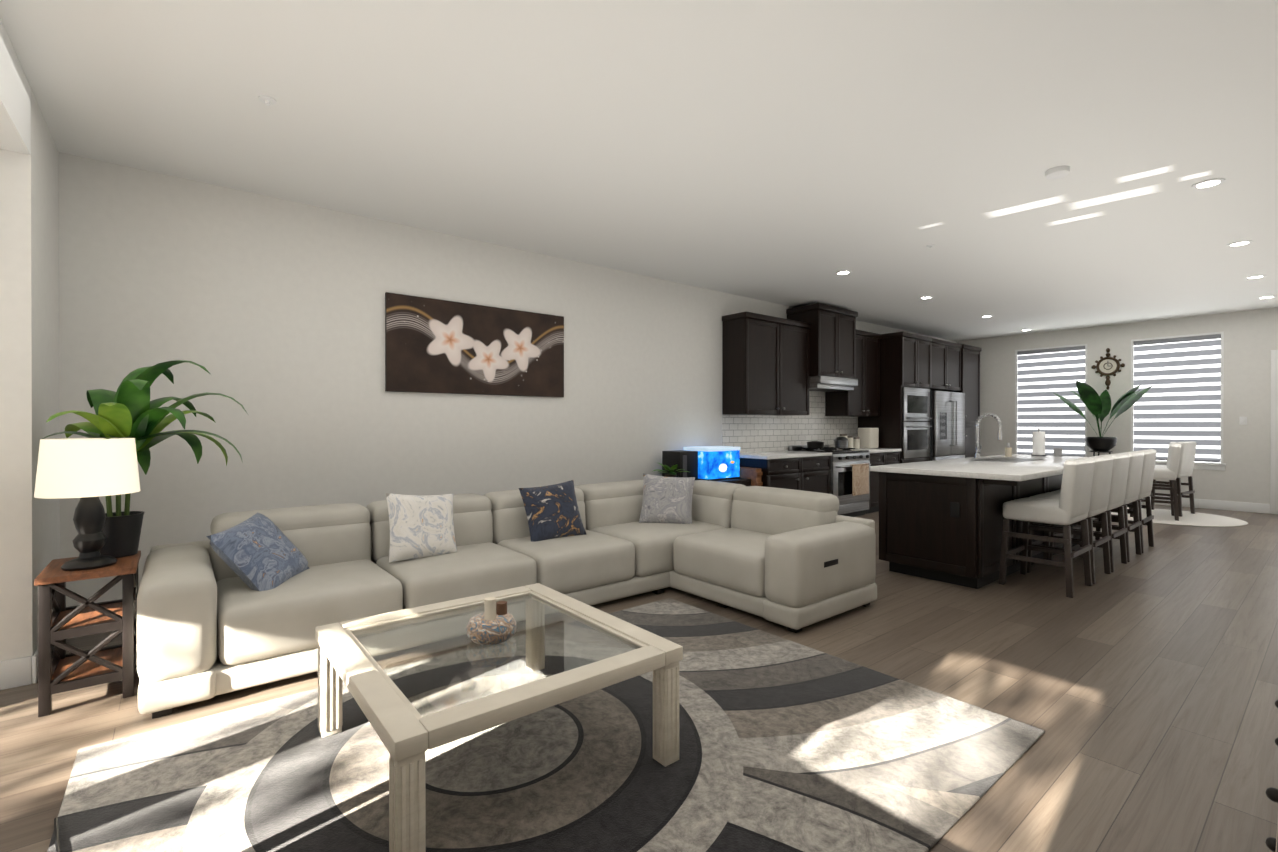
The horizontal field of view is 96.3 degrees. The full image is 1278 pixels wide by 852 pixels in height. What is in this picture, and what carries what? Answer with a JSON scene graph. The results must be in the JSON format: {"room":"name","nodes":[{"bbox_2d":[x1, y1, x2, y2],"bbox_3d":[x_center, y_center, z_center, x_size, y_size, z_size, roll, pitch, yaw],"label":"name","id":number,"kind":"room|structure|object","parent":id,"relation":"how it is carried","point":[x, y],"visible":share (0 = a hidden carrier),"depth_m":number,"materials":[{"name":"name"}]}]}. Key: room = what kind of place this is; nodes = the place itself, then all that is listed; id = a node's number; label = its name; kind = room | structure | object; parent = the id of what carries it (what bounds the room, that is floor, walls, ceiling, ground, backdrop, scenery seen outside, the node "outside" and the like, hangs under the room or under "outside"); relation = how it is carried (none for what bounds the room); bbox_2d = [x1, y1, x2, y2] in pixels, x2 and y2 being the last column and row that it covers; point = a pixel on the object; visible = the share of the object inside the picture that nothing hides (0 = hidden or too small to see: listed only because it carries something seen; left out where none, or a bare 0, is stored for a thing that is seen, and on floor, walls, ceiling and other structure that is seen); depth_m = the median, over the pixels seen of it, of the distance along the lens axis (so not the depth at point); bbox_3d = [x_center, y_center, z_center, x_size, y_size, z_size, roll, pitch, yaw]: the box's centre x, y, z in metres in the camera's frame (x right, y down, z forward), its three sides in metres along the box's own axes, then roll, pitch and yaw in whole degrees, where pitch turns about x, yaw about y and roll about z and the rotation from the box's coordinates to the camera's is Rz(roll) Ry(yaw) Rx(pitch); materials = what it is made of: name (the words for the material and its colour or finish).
{"room":"living room","nodes":[
{"label":"living room","id":0,"kind":"room"},
{"bbox_2d":[0,18,30,154],"bbox_3d":[-2.726,-1.523,0.206,2.838,0.338,4.571,0,0,-39],"label":"soffit","id":1,"kind":"structure","parent":0,"point":[15,111],"depth_m":2.62,"materials":[{"name":"white paint"}]},
{"bbox_2d":[0,89,59,660],"bbox_3d":[-4.544,-0.201,2.341,2.990,3.000,1.025,0,0,-39],"label":"wall","id":2,"kind":"structure","parent":0,"point":[29,349],"depth_m":2.87,"materials":[{"name":"paint"}]},
{"bbox_2d":[0,496,1269,689],"bbox_3d":[2.052,1.222,4.635,15.828,0.140,5.449,0,0,-39],"label":"baseboard","id":3,"kind":"structure","parent":2,"relation":"attached to","point":[22,671],"depth_m":2.88,"materials":[{"name":"white wood"}]},
{"bbox_2d":[59,152,955,606],"bbox_3d":[1.455,-0.218,7.748,13.141,3.000,0.150,0,0,-39],"label":"wall","id":4,"kind":"structure","parent":0,"point":[267,312],"depth_m":4.47,"materials":[{"name":"paint"}]},
{"bbox_2d":[385,292,563,396],"bbox_3d":[-1.438,-0.700,5.289,1.710,0.820,0.034,0,0,-39],"label":"picture","id":5,"kind":"object","parent":4,"relation":"attached to","point":[440,346],"visible":0.93,"depth_m":5.19,"materials":[{"name":"black fabric"}]},
{"bbox_2d":[722,311,781,414],"bbox_3d":[1.472,-0.777,7.410,0.723,1.260,0.386,0,0,-39],"label":"upper cabinet","id":6,"kind":"object","parent":4,"relation":"attached to","point":[751,342],"depth_m":7.22,"materials":[{"name":"black wood"}]},
{"bbox_2d":[782,319,809,414],"bbox_3d":[1.945,-0.778,7.791,0.723,1.260,0.386,0,0,-39],"label":"upper cabinet","id":7,"kind":"object","parent":4,"relation":"attached to","point":[795,333],"depth_m":7.68,"materials":[{"name":"black wood"}]},
{"bbox_2d":[786,303,857,382],"bbox_3d":[2.640,-1.180,8.268,0.950,0.980,0.516,0,0,-39],"label":"upper cabinet","id":8,"kind":"object","parent":4,"relation":"attached to","point":[833,331],"depth_m":7.99,"materials":[{"name":"black wood"}]},
{"bbox_2d":[822,331,881,418],"bbox_3d":[3.334,-0.802,8.913,0.928,1.300,0.386,0,0,-39],"label":"upper cabinet","id":9,"kind":"object","parent":4,"relation":"attached to","point":[823,398],"depth_m":8.75,"materials":[{"name":"black wood"}]},
{"bbox_2d":[934,339,961,390],"bbox_3d":[5.017,-1.040,10.046,1.268,0.830,0.736,0,0,-39],"label":"upper cabinet","id":10,"kind":"object","parent":4,"relation":"attached to","point":[947,355],"depth_m":9.83,"materials":[{"name":"black wood"}]},
{"bbox_2d":[0,503,1277,851],"bbox_3d":[2.052,1.352,4.635,16.130,0.120,5.750,0,0,-39],"label":"floor","id":11,"kind":"structure","parent":0,"point":[1140,689],"depth_m":2.80,"materials":[{"name":"brown wood"}]},
{"bbox_2d":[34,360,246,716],"bbox_3d":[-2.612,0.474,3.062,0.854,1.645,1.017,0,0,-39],"label":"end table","id":12,"kind":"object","parent":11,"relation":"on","point":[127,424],"visible":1,"depth_m":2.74,"materials":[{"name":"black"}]},
{"bbox_2d":[34,438,139,570],"bbox_3d":[-2.655,0.369,2.765,0.370,0.615,0.370,0,0,-39],"label":"table lamp","id":13,"kind":"object","parent":12,"relation":"on","point":[86,469],"depth_m":2.71,"materials":[{"name":"black"}]},
{"bbox_2d":[137,473,876,718],"bbox_3d":[-0.528,0.858,3.674,4.070,0.873,2.163,0,0,-39],"label":"sofa","id":14,"kind":"object","parent":11,"relation":"on","point":[242,600],"visible":1,"depth_m":3.62,"materials":[{"name":"beige leather"}]},
{"bbox_2d":[206,512,309,590],"bbox_3d":[-2.050,0.697,3.115,0.498,0.394,0.500,0,0,-39],"label":"pillow","id":15,"kind":"object","parent":14,"relation":"on","point":[259,552],"depth_m":3.07,"materials":[{"name":"blue fabric"}]},
{"bbox_2d":[386,493,456,562],"bbox_3d":[-1.403,0.650,3.714,0.480,0.456,0.247,0,0,-39],"label":"pillow","id":16,"kind":"object","parent":14,"relation":"on","point":[421,526],"depth_m":3.63,"materials":[{"name":"beige fabric"}]},
{"bbox_2d":[519,480,585,541],"bbox_3d":[-0.648,0.648,4.323,0.480,0.450,0.240,0,0,-39],"label":"pillow","id":17,"kind":"object","parent":14,"relation":"on","point":[552,511],"depth_m":4.25,"materials":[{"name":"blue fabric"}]},
{"bbox_2d":[639,473,694,523],"bbox_3d":[0.246,0.641,4.968,0.457,0.443,0.406,0,0,-39],"label":"pillow","id":18,"kind":"object","parent":14,"relation":"on","point":[665,500],"depth_m":4.90,"materials":[{"name":"grey fabric"}]},
{"bbox_2d":[47,598,1044,851],"bbox_3d":[-0.258,1.291,2.346,3.160,0.013,2.370,0,0,-39],"label":"area rug","id":19,"kind":"object","parent":11,"relation":"on","point":[787,744],"visible":0.96,"depth_m":2.13,"materials":[{"name":"grey carpet"}]},
{"bbox_2d":[54,817,60,851],"bbox_3d":[-1.561,1.280,1.557,0.149,0.010,0.901,0,0,-39],"label":"cable","id":20,"kind":"object","parent":19,"relation":"on","point":[57,843],"visible":1,"depth_m":1.78,"materials":[{"name":"black plastic"}]},
{"bbox_2d":[315,583,682,851],"bbox_3d":[-0.596,0.987,2.303,1.060,0.594,1.130,0,0,-39],"label":"coffee table","id":21,"kind":"object","parent":19,"relation":"on","point":[419,681],"visible":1,"depth_m":2.12,"materials":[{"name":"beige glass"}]},
{"bbox_2d":[652,446,750,485],"bbox_3d":[0.641,0.768,6.592,1.305,1.036,0.570,0,0,-39],"label":"aquarium","id":22,"kind":"object","parent":11,"relation":"on","point":[716,463],"visible":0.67,"depth_m":6.53,"materials":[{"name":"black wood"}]},
{"bbox_2d":[740,455,805,490],"bbox_3d":[1.585,0.831,7.275,0.723,0.905,0.744,0,0,-39],"label":"base cabinet","id":23,"kind":"object","parent":11,"relation":"on","point":[779,471],"depth_m":6.99,"materials":[{"name":"black wood"}]},
{"bbox_2d":[740,447,901,458],"bbox_3d":[2.545,0.369,8.055,3.238,0.045,0.736,0,0,-39],"label":"countertop","id":24,"kind":"structure","parent":23,"relation":"on","point":[813,450],"depth_m":7.64,"materials":[{"name":"white stone"}]},
{"bbox_2d":[854,427,881,446],"bbox_3d":[3.600,0.188,8.986,0.268,0.319,0.219,0,0,-39],"label":"canister","id":25,"kind":"object","parent":24,"relation":"on","point":[863,436],"depth_m":8.91,"materials":[{"name":"beige ceramic"}]},
{"bbox_2d":[806,455,833,494],"bbox_3d":[2.060,0.830,7.659,0.730,0.905,0.744,0,0,-39],"label":"base cabinet","id":26,"kind":"object","parent":11,"relation":"on","point":[819,468],"depth_m":7.48,"materials":[{"name":"black wood"}]},
{"bbox_2d":[834,451,873,516],"bbox_3d":[2.712,0.828,8.186,1.076,0.905,0.744,0,0,-39],"label":"stove","id":27,"kind":"object","parent":11,"relation":"on","point":[853,477],"depth_m":7.88,"materials":[{"name":"silver metal"}]},
{"bbox_2d":[830,435,853,450],"bbox_3d":[2.920,0.232,8.257,0.197,0.164,0.201,0,0,-39],"label":"pot","id":28,"kind":"object","parent":27,"relation":"on","point":[839,442],"depth_m":8.26,"materials":[{"name":"silver metal"}]},
{"bbox_2d":[874,451,901,511],"bbox_3d":[3.440,0.826,8.774,0.927,0.905,0.744,0,0,-39],"label":"base cabinet","id":29,"kind":"object","parent":11,"relation":"on","point":[880,457],"depth_m":8.46,"materials":[{"name":"black"}]},
{"bbox_2d":[858,331,933,462],"bbox_3d":[4.192,-0.088,9.375,0.978,2.730,0.748,0,0,-39],"label":"tall cabinet","id":30,"kind":"object","parent":11,"relation":"on","point":[907,421],"depth_m":8.99,"materials":[{"name":"black wood"}]},
{"bbox_2d":[934,387,965,459],"bbox_3d":[5.081,0.327,10.034,1.150,1.895,0.750,0,0,-39],"label":"refrigerator","id":31,"kind":"object","parent":11,"relation":"on","point":[949,404],"depth_m":9.70,"materials":[{"name":"silver metal"}]},
{"bbox_2d":[962,344,981,457],"bbox_3d":[5.823,-0.092,10.700,0.775,2.730,0.736,0,0,-39],"label":"tall cabinet","id":32,"kind":"object","parent":11,"relation":"on","point":[970,354],"depth_m":10.43,"materials":[{"name":"black wood"}]},
{"bbox_2d":[879,473,1090,588],"bbox_3d":[3.688,0.844,5.666,3.166,0.890,1.060,0,0,-39],"label":"kitchen island","id":33,"kind":"object","parent":11,"relation":"on","point":[941,520],"depth_m":4.74,"materials":[{"name":"black wood"}]},
{"bbox_2d":[870,453,1083,480],"bbox_3d":[3.700,0.377,5.655,3.320,0.045,1.170,0,0,-39],"label":"island countertop","id":34,"kind":"structure","parent":33,"relation":"on","point":[1007,466],"depth_m":4.91,"materials":[{"name":"white stone"}]},
{"bbox_2d":[1053,380,1152,455],"bbox_3d":[7.530,0.266,9.423,0.897,2.022,1.456,0,0,-39],"label":"potted plant","id":35,"kind":"object","parent":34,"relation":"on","point":[1097,405],"visible":0.85,"depth_m":9.39,"materials":[{"name":"green plant"}]},
{"bbox_2d":[999,457,1094,597],"bbox_3d":[3.310,0.772,4.643,0.532,1.040,0.520,0,0,-39],"label":"stool","id":36,"kind":"object","parent":11,"relation":"on","point":[1071,506],"visible":1,"depth_m":4.50,"materials":[{"name":"white fabric"}]},
{"bbox_2d":[1027,455,1113,583],"bbox_3d":[3.769,0.771,5.013,0.532,1.040,0.520,0,0,-39],"label":"stool","id":37,"kind":"object","parent":11,"relation":"on","point":[1101,482],"visible":0.58,"depth_m":4.88,"materials":[{"name":"white fabric"}]},
{"bbox_2d":[1049,453,1129,571],"bbox_3d":[4.228,0.769,5.384,0.532,1.040,0.520,0,0,-39],"label":"stool","id":38,"kind":"object","parent":11,"relation":"on","point":[1119,479],"visible":0.48,"depth_m":5.22,"materials":[{"name":"white fabric"}]},
{"bbox_2d":[1070,451,1143,561],"bbox_3d":[4.688,0.768,5.755,0.532,1.040,0.520,0,0,-39],"label":"stool","id":39,"kind":"object","parent":11,"relation":"on","point":[1134,476],"visible":0.48,"depth_m":5.58,"materials":[{"name":"white leather"}]},
{"bbox_2d":[1089,449,1155,552],"bbox_3d":[5.146,0.767,6.125,0.532,1.040,0.520,0,0,-39],"label":"stool","id":40,"kind":"object","parent":11,"relation":"on","point":[1148,468],"visible":0.38,"depth_m":5.96,"materials":[{"name":"white leather"}]},
{"bbox_2d":[1111,507,1247,526],"bbox_3d":[7.404,1.271,8.090,1.660,0.017,1.660,0,0,-39],"label":"round rug","id":41,"kind":"object","parent":11,"relation":"on","point":[1164,516],"visible":0.58,"depth_m":7.73,"materials":[{"name":"white fabric"}]},
{"bbox_2d":[1129,442,1180,520],"bbox_3d":[7.184,0.742,7.983,0.520,1.040,0.531,0,0,39],"label":"stool","id":42,"kind":"object","parent":41,"relation":"on","point":[1169,471],"visible":0.65,"depth_m":7.71,"materials":[{"name":"white leather"}]},
{"bbox_2d":[1141,441,1195,516],"bbox_3d":[7.656,0.741,8.299,0.531,1.040,0.520,0,0,-31],"label":"stool","id":43,"kind":"object","parent":41,"relation":"on","point":[1186,459],"visible":0.52,"depth_m":8.11,"materials":[{"name":"white leather"}]},
{"bbox_2d":[1265,700,1277,851],"bbox_3d":[1.652,0.838,1.214,3.400,0.930,0.435,0,0,-41],"label":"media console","id":44,"kind":"object","parent":11,"relation":"on","point":[1271,842],"visible":1,"depth_m":1.36,"materials":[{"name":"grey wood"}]},
{"bbox_2d":[0,0,1277,340],"bbox_3d":[2.052,-1.768,4.626,16.130,0.120,5.750,0,0,-39],"label":"ceiling","id":45,"kind":"structure","parent":0,"point":[792,152],"depth_m":3.31,"materials":[{"name":"white paint"}]},
{"bbox_2d":[258,95,276,105],"bbox_3d":[-1.935,-1.688,2.981,0.080,0.030,0.080,0,0,-39],"label":"sprinkler","id":46,"kind":"object","parent":45,"relation":"attached to","point":[267,100],"visible":1,"depth_m":2.97,"materials":[{"name":"white paint"}]},
{"bbox_2d":[835,270,850,274],"bbox_3d":[2.282,-1.710,6.386,0.170,0.008,0.170,0,0,-39],"label":"recessed light","id":47,"kind":"object","parent":45,"relation":"in","point":[845,272],"visible":1,"depth_m":6.37,"materials":[{"name":"white"}]},
{"bbox_2d":[919,296,932,298],"bbox_3d":[3.838,-1.714,7.643,0.170,0.008,0.170,0,0,-39],"label":"recessed light","id":48,"kind":"object","parent":45,"relation":"in","point":[926,297],"visible":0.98,"depth_m":7.63,"materials":[{"name":"white"}]},
{"bbox_2d":[1045,166,1069,178],"bbox_3d":[2.790,-1.685,3.815,0.136,0.040,0.136,0,0,-39],"label":"smoke detector","id":49,"kind":"object","parent":45,"relation":"attached to","point":[1058,172],"visible":1,"depth_m":3.78,"materials":[{"name":"white paint"}]},
{"bbox_2d":[1192,178,1224,188],"bbox_3d":[4.000,-1.702,4.020,0.170,0.008,0.170,0,0,-39],"label":"recessed light","id":50,"kind":"object","parent":45,"relation":"in","point":[1208,183],"visible":1,"depth_m":4.02,"materials":[{"name":"white"}]},
{"bbox_2d":[1227,240,1252,246],"bbox_3d":[5.621,-1.706,5.355,0.170,0.008,0.170,0,0,-39],"label":"recessed light","id":51,"kind":"object","parent":45,"relation":"in","point":[1239,243],"visible":0.94,"depth_m":5.35,"materials":[{"name":"white"}]},
{"bbox_2d":[1245,275,1265,278],"bbox_3d":[7.080,-1.710,6.572,0.170,0.008,0.170,0,0,-39],"label":"recessed light","id":52,"kind":"object","parent":45,"relation":"in","point":[1255,276],"visible":0.98,"depth_m":6.57,"materials":[{"name":"white"}]},
{"bbox_2d":[1257,296,1275,298],"bbox_3d":[8.358,-1.713,7.617,0.170,0.008,0.170,0,0,-39],"label":"recessed light","id":53,"kind":"object","parent":45,"relation":"in","point":[1264,297],"visible":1,"depth_m":7.62,"materials":[{"name":"white"}]},
{"bbox_2d":[956,307,1277,503],"bbox_3d":[8.315,-0.224,9.592,0.150,3.000,5.600,0,0,-39],"label":"wall","id":54,"kind":"structure","parent":0,"point":[1250,340],"depth_m":8.93,"materials":[{"name":"paint"}]},
{"bbox_2d":[1015,344,1086,456],"bbox_3d":[7.537,-0.387,10.487,0.135,2.120,1.170,0,0,-39],"label":"window","id":55,"kind":"structure","parent":54,"relation":"in","point":[1016,390],"depth_m":10.87,"materials":[{"name":"white"}]},
{"bbox_2d":[1017,346,1084,456],"bbox_3d":[7.540,-0.431,10.488,0.060,1.969,1.048,0,0,-39],"label":"window blind","id":56,"kind":"object","parent":55,"relation":"attached to","point":[1044,375],"visible":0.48,"depth_m":10.47,"materials":[{"name":"fabric"}]},
{"bbox_2d":[1092,348,1124,389],"bbox_3d":[8.030,-0.978,9.797,0.030,0.717,0.455,0,0,-39],"label":"wall clock","id":57,"kind":"object","parent":54,"relation":"attached to","point":[1107,366],"visible":1,"depth_m":9.79,"materials":[{"name":"beige"}]},
{"bbox_2d":[1131,332,1225,470],"bbox_3d":[8.599,-0.383,9.172,0.135,2.120,1.150,0,0,-39],"label":"window","id":58,"kind":"structure","parent":54,"relation":"in","point":[1209,466],"depth_m":8.89,"materials":[{"name":"white"}]},
{"bbox_2d":[1134,334,1220,461],"bbox_3d":[8.601,-0.427,9.173,0.060,1.969,1.028,0,0,-39],"label":"window blind","id":59,"kind":"object","parent":58,"relation":"attached to","point":[1179,400],"visible":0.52,"depth_m":9.13,"materials":[{"name":"fabric"}]},
{"bbox_2d":[1239,417,1246,424],"bbox_3d":[9.043,-0.081,8.561,0.012,0.120,0.080,0,0,-39],"label":"light switch","id":60,"kind":"object","parent":54,"relation":"attached to","point":[1242,420],"visible":1,"depth_m":8.56,"materials":[{"name":"white plastic"}]},
{"bbox_2d":[1270,350,1277,513],"bbox_3d":[9.608,0.089,7.976,0.167,2.385,1.070,0,0,-39],"label":"door frame","id":61,"kind":"structure","parent":54,"relation":"attached to","point":[1274,445],"depth_m":8.31,"materials":[{"name":"white wood"}]}
]}

